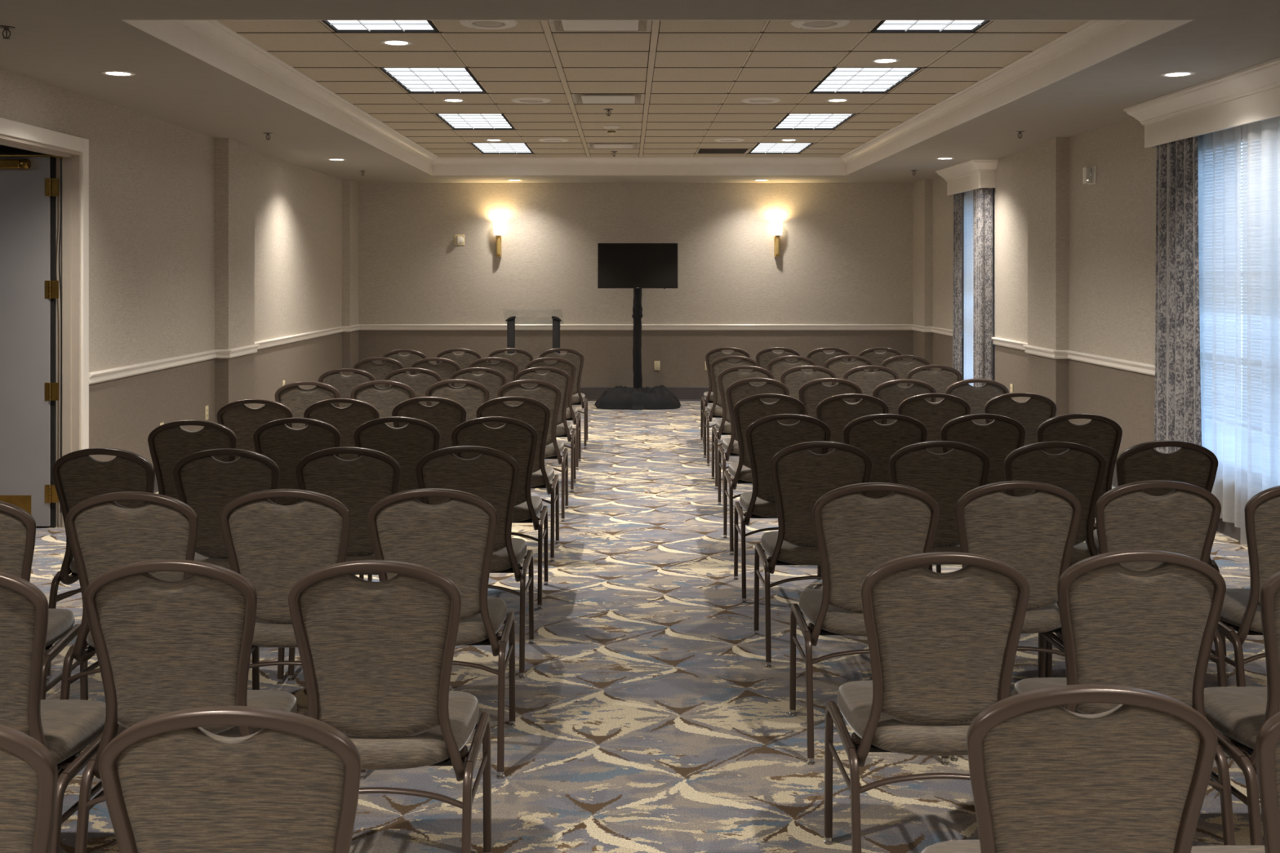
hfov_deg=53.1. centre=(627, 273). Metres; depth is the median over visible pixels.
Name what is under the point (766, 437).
banquet chair
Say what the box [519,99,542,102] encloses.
speaker grille
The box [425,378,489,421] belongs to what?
banquet chair
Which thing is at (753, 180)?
recessed light
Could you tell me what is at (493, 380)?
banquet chair
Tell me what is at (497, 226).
wall sconce
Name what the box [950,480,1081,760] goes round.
banquet chair
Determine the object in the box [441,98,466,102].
recessed light
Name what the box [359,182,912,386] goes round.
wall
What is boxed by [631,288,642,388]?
stand
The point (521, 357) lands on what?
banquet chair
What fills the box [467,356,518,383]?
banquet chair
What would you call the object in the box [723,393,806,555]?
banquet chair
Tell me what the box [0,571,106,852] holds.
banquet chair
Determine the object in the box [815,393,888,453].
banquet chair
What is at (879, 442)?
banquet chair
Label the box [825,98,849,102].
recessed light
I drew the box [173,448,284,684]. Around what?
banquet chair
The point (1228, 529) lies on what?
baseboard
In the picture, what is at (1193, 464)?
banquet chair
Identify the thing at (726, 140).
ceiling speaker
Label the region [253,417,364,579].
banquet chair
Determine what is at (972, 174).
valance
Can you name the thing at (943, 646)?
banquet chair
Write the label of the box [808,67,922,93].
ceiling light
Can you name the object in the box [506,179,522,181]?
recessed light
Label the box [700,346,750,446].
banquet chair
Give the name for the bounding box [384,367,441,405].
banquet chair
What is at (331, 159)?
recessed light
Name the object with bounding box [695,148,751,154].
ceiling vent
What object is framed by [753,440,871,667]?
banquet chair
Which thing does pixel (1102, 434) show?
banquet chair
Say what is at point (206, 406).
wall outlet
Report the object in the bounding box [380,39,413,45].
recessed light
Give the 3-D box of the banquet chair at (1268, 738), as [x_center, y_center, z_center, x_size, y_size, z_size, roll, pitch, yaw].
[1.269,1.160,2.363,0.472,0.928,0.518,0,0,0]
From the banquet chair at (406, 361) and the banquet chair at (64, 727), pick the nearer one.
the banquet chair at (64, 727)
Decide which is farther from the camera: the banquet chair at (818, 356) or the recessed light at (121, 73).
the banquet chair at (818, 356)
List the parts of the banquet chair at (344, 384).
frame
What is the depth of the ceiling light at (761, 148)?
13.87 m
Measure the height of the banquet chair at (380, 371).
0.928 m
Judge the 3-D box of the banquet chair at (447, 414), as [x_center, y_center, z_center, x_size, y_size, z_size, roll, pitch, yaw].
[-1.119,1.160,7.447,0.472,0.928,0.518,0,0,0]
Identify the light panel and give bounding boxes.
[877,20,984,29]
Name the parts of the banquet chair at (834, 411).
frame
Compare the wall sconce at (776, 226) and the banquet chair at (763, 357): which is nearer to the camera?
the banquet chair at (763, 357)
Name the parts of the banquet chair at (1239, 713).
rail, seat, leg, frame, backrest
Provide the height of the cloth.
0.239 m
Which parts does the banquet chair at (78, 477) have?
leg, rail, seat, backrest, frame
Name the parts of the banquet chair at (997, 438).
leg, backrest, frame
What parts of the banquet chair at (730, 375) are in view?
leg, rail, leg, seat, frame, backrest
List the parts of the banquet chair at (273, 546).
rail, leg, seat, frame, backrest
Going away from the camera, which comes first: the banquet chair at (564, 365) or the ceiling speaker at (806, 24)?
the ceiling speaker at (806, 24)
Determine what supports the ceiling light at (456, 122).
attached to the ceiling
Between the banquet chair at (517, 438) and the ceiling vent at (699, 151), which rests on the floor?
the banquet chair at (517, 438)
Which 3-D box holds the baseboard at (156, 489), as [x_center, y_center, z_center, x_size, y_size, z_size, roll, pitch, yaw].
[-3.438,1.534,6.420,0.134,0.180,18.640,0,0,0]
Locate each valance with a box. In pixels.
[935,159,998,195]
[1123,57,1279,147]
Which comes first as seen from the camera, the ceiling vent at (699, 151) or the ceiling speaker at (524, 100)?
the ceiling speaker at (524, 100)
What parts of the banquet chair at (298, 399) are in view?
frame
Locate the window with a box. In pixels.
[1240,132,1242,413]
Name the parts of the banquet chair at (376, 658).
backrest, frame, seat, leg, rail, leg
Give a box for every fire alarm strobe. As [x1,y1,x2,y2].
[453,234,464,245]
[1082,165,1096,184]
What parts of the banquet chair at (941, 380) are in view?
frame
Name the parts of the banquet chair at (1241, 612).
rail, leg, seat, frame, backrest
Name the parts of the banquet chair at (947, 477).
backrest, frame, seat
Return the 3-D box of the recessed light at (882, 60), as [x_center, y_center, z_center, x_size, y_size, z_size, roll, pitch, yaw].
[1.640,-1.347,8.125,0.188,0.005,0.188,0,0,0]
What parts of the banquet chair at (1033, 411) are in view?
frame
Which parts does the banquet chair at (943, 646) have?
leg, rail, leg, seat, frame, backrest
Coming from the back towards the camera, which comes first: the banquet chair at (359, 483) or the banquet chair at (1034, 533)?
the banquet chair at (359, 483)
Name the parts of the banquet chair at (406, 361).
frame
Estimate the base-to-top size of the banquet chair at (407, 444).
0.928 m
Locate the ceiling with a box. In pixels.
[0,0,1279,182]
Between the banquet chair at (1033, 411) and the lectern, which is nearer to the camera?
the banquet chair at (1033, 411)
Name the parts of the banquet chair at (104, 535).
leg, rail, seat, backrest, frame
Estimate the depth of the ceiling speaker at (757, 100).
9.95 m
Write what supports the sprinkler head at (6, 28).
attached to the ceiling
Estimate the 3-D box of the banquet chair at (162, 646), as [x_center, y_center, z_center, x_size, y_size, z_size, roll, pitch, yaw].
[-1.111,1.160,3.336,0.472,0.928,0.518,0,0,0]
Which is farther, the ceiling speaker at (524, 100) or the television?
the television
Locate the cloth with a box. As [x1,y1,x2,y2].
[594,385,680,408]
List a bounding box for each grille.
[459,236,463,243]
[471,21,505,26]
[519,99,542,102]
[750,99,772,102]
[803,21,836,26]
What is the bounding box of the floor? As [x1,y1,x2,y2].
[30,400,1266,852]
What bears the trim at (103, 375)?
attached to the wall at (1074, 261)
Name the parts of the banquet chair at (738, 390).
leg, rail, leg, seat, backrest, frame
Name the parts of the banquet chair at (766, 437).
leg, rail, leg, seat, frame, backrest, leg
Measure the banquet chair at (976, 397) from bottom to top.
0.928 m
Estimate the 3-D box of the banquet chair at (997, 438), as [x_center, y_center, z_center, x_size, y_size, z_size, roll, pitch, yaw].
[1.765,1.160,6.569,0.472,0.928,0.518,0,0,0]
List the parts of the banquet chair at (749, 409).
leg, rail, leg, seat, frame, backrest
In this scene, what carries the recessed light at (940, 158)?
in the ceiling
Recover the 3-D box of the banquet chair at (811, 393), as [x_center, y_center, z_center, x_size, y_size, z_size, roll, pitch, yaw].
[1.351,1.160,8.733,0.472,0.928,0.518,0,0,0]
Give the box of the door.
[0,117,88,528]
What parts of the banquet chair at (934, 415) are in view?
frame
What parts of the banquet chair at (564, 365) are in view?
backrest, frame, seat, leg, rail, leg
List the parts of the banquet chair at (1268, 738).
seat, frame, backrest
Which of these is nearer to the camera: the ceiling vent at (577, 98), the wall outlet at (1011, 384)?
the ceiling vent at (577, 98)
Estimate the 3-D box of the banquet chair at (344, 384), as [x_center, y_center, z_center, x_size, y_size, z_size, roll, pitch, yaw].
[-2.053,1.160,9.593,0.472,0.928,0.518,0,0,0]
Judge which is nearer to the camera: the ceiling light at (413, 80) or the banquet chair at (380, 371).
the ceiling light at (413, 80)
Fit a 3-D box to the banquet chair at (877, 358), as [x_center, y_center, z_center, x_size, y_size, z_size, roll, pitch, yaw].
[2.375,1.160,12.233,0.472,0.928,0.518,0,0,0]
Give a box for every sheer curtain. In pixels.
[964,190,973,386]
[1197,125,1241,528]
[1240,115,1279,544]
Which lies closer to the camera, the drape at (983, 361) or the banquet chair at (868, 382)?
the banquet chair at (868, 382)
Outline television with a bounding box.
[597,243,677,288]
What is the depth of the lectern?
15.02 m
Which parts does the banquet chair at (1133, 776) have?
seat, backrest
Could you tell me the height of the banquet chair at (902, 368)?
0.928 m
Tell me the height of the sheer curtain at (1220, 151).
2.500 m
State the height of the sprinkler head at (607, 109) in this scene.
0.056 m
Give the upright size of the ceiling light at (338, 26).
0.051 m
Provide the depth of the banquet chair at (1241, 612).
4.29 m
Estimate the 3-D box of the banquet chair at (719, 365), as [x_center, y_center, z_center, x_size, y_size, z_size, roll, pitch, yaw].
[0.905,1.160,11.033,0.472,0.928,0.518,0,0,0]
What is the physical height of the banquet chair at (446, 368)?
0.928 m
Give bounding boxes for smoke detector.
[603,124,619,134]
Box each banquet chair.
[0,501,88,700]
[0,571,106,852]
[0,724,57,852]
[46,448,155,681]
[57,491,198,773]
[75,559,307,852]
[98,706,360,852]
[147,419,236,499]
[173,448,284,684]
[216,398,293,460]
[219,488,351,689]
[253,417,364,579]
[274,381,340,428]
[287,446,400,680]
[288,560,491,852]
[303,398,379,460]
[318,368,375,408]
[350,380,415,427]
[353,356,404,388]
[353,416,439,581]
[360,488,515,779]
[382,349,426,374]
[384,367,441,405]
[391,396,466,453]
[409,357,460,384]
[415,445,534,678]
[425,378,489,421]
[435,348,481,369]
[449,367,506,399]
[451,416,548,608]
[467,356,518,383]
[475,395,559,561]
[488,347,533,373]
[497,379,568,521]
[514,366,576,492]
[524,356,581,469]
[538,347,588,448]
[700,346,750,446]
[703,355,759,466]
[711,365,773,489]
[717,377,789,517]
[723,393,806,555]
[733,413,831,603]
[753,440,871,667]
[755,346,799,369]
[767,355,816,382]
[780,365,835,399]
[788,482,949,764]
[798,377,862,418]
[806,346,851,367]
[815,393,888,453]
[823,355,873,385]
[823,551,1030,852]
[842,413,932,570]
[843,365,898,399]
[857,346,902,372]
[872,378,937,424]
[880,355,930,387]
[888,440,990,568]
[897,393,970,453]
[906,364,961,402]
[921,684,1217,852]
[935,413,1026,573]
[945,378,1008,424]
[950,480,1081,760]
[984,392,1057,445]
[1004,441,1106,566]
[1013,549,1235,845]
[1036,413,1122,529]
[1044,480,1231,759]
[1084,440,1226,665]
[1191,711,1279,852]
[1204,571,1279,845]
[1210,485,1279,757]
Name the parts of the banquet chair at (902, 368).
frame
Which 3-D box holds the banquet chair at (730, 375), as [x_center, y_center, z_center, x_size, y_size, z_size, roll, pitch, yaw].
[0.896,1.160,9.863,0.472,0.928,0.518,0,0,0]
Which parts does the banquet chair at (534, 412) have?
backrest, frame, seat, leg, rail, leg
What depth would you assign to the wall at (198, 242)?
10.41 m
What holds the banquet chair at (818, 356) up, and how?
on the floor
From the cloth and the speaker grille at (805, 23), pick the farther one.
the cloth
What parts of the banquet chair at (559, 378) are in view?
backrest, frame, seat, leg, rail, leg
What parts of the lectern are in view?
post, post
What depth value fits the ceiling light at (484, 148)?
13.87 m
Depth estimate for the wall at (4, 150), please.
10.86 m
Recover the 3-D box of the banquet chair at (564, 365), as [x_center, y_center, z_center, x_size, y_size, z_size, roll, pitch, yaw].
[-0.634,1.160,10.833,0.472,0.928,0.518,0,0,0]
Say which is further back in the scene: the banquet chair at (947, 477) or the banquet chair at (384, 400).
the banquet chair at (384, 400)
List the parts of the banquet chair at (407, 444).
leg, frame, backrest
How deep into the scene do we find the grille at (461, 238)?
16.24 m
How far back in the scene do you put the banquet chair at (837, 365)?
10.88 m
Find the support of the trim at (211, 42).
attached to the ceiling
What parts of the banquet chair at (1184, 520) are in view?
leg, rail, backrest, frame, rail, leg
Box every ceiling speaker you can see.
[458,20,518,29]
[510,97,551,103]
[537,137,568,142]
[713,137,744,142]
[741,97,781,103]
[791,20,849,29]
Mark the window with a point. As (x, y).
(1242, 132)
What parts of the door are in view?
kick plate, closer arm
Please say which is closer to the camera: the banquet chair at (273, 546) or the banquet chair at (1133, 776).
the banquet chair at (1133, 776)
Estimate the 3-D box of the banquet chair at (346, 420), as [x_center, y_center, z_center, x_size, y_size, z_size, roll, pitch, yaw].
[-1.590,1.160,7.353,0.472,0.928,0.518,0,0,0]
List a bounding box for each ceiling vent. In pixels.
[547,20,652,32]
[571,93,644,103]
[586,142,639,148]
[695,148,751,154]
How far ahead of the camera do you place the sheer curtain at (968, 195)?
13.77 m
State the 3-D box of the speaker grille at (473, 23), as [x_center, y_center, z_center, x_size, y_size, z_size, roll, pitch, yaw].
[-0.747,-1.345,6.900,0.184,0.005,0.184,0,0,0]
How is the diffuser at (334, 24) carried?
in the ceiling light at (338, 26)
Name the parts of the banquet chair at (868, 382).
frame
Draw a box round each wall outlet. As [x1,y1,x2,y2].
[204,405,208,420]
[653,360,660,370]
[1009,383,1013,392]
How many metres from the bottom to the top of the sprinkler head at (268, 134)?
0.056 m
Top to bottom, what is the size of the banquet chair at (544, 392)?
0.928 m
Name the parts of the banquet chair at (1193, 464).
seat, frame, backrest, leg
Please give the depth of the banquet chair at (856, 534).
4.28 m
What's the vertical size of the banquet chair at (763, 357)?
0.928 m
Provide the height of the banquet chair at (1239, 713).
0.928 m
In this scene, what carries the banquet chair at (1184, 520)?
on the floor
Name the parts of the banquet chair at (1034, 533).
backrest, frame, seat, leg, rail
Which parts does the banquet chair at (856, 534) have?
leg, rail, leg, seat, frame, backrest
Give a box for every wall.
[0,67,359,466]
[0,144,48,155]
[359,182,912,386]
[912,117,1242,457]
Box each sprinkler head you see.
[0,25,15,39]
[263,133,272,140]
[604,108,613,115]
[1014,131,1024,138]
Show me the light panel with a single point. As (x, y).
(884, 24)
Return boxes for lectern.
[505,315,561,354]
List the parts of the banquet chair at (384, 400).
frame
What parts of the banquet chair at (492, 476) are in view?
backrest, frame, seat, leg, rail, leg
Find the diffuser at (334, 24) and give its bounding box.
[327,20,433,29]
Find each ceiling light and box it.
[321,20,439,32]
[378,67,486,93]
[435,114,515,129]
[470,142,533,153]
[747,142,814,153]
[772,114,855,129]
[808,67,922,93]
[871,20,991,32]
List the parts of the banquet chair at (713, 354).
leg, leg, seat, backrest, frame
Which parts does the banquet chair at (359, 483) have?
leg, backrest, frame, seat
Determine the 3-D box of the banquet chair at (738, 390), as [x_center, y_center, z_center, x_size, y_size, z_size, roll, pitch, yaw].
[0.869,1.160,8.753,0.472,0.928,0.518,0,0,0]
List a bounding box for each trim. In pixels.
[88,324,1155,384]
[120,19,1194,175]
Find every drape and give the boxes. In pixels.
[952,192,961,374]
[973,187,993,386]
[1154,136,1201,453]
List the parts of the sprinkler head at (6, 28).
frame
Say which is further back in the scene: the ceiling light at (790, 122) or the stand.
the stand
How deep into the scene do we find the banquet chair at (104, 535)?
4.09 m
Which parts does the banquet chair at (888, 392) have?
frame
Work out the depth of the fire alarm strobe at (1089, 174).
10.24 m
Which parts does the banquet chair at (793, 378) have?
frame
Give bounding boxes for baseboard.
[153,475,158,493]
[580,386,708,400]
[1111,463,1240,541]
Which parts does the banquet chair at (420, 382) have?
frame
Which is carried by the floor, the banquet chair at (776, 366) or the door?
the banquet chair at (776, 366)
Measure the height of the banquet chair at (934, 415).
0.928 m
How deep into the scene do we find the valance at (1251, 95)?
7.74 m
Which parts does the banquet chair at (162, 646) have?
leg, rail, frame, backrest, seat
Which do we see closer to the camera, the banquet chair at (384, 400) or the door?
the door
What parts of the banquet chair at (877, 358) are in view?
frame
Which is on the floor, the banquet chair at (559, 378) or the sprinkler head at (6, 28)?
the banquet chair at (559, 378)
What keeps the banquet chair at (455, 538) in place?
on the floor
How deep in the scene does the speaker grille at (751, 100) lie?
9.98 m
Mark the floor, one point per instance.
(651, 717)
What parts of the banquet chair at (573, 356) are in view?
backrest, frame, seat, leg, leg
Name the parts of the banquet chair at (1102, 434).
backrest, frame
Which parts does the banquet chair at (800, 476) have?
leg, rail, leg, seat, frame, backrest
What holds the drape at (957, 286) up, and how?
hanging from the valance at (972, 174)
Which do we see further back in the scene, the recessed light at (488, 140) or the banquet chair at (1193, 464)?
the recessed light at (488, 140)
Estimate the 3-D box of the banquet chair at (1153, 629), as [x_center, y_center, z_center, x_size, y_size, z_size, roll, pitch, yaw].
[1.297,1.160,3.445,0.472,0.928,0.518,0,0,0]
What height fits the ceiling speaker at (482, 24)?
0.014 m
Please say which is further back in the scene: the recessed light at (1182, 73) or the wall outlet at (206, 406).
the wall outlet at (206, 406)
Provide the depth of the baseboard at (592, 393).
16.25 m
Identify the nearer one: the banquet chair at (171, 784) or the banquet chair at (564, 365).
the banquet chair at (171, 784)
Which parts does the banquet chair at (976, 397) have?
frame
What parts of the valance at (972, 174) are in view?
crown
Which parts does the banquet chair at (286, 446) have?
frame, backrest, leg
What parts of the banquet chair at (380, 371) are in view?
frame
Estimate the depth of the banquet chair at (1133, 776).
2.17 m
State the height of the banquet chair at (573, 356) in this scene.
0.928 m
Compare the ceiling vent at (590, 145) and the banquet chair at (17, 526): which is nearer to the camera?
the banquet chair at (17, 526)
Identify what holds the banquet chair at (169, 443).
on the floor
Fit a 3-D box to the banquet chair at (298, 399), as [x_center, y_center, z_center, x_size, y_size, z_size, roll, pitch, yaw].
[-2.066,1.160,8.483,0.472,0.928,0.518,0,0,0]
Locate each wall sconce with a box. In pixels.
[493,222,503,260]
[772,222,782,259]
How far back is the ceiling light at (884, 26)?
7.07 m
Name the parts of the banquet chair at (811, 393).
frame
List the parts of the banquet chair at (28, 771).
backrest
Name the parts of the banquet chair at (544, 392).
backrest, frame, seat, leg, rail, leg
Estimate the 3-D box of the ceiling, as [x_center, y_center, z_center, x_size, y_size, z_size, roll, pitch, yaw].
[0.111,-1.462,6.630,7.552,0.629,19.580,0,0,0]
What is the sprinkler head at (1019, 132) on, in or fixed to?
attached to the ceiling
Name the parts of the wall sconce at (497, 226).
lamp shade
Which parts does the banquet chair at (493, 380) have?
frame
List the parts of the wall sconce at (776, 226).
lamp shade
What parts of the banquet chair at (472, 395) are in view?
frame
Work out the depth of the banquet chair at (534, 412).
7.24 m
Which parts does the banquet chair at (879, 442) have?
backrest, frame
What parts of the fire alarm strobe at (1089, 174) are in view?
plate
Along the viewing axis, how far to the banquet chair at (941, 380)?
9.73 m
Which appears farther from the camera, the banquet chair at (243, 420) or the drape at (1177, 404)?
the drape at (1177, 404)
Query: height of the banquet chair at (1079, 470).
0.928 m
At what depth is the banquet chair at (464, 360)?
11.84 m
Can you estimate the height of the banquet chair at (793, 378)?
0.928 m
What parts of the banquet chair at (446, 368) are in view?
frame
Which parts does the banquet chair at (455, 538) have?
backrest, frame, seat, leg, rail, leg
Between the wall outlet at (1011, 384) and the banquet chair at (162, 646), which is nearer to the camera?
the banquet chair at (162, 646)
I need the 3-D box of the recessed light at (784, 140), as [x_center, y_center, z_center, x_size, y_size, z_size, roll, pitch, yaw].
[1.637,-1.347,12.970,0.188,0.005,0.188,0,0,0]
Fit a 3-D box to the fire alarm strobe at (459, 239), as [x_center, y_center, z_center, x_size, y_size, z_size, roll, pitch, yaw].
[-2.130,-0.421,16.223,0.132,0.136,0.075,0,0,0]
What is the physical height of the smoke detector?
0.083 m
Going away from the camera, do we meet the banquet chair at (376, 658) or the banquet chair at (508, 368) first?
the banquet chair at (376, 658)
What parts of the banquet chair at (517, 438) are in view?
backrest, frame, seat, leg, rail, leg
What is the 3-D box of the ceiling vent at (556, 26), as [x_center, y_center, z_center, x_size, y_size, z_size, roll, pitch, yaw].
[-0.145,-1.390,6.876,0.556,0.100,0.596,0,0,0]
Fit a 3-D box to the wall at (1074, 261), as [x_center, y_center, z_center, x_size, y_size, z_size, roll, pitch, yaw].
[3.752,-0.026,6.630,0.270,3.300,19.260,0,0,0]
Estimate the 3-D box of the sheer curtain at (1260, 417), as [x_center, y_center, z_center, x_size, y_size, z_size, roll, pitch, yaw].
[3.663,0.314,7.190,0.067,2.580,0.801,0,0,0]
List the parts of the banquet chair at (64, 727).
backrest, frame, leg, seat, rail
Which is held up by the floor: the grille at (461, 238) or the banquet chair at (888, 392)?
the banquet chair at (888, 392)
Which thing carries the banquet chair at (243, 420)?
on the floor
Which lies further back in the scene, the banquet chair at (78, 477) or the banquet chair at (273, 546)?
the banquet chair at (78, 477)
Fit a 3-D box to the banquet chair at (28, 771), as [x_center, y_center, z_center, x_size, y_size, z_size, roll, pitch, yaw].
[-1.116,1.160,2.243,0.472,0.928,0.518,0,0,0]
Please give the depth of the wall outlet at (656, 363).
16.25 m
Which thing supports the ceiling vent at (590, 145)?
in the ceiling
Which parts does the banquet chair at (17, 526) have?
backrest, frame, leg, seat, rail, leg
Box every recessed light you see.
[100,71,135,76]
[327,158,346,160]
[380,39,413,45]
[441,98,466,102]
[484,138,502,141]
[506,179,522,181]
[753,179,768,181]
[779,138,798,141]
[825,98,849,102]
[870,57,900,63]
[935,157,954,159]
[1160,71,1195,76]
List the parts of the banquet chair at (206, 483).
seat, frame, backrest, leg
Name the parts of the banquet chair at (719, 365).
leg, rail, leg, seat, backrest, frame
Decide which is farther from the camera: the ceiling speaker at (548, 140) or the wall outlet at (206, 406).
the ceiling speaker at (548, 140)
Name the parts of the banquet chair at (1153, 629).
seat, backrest, frame, rail, leg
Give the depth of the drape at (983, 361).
13.01 m
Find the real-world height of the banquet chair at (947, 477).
0.928 m

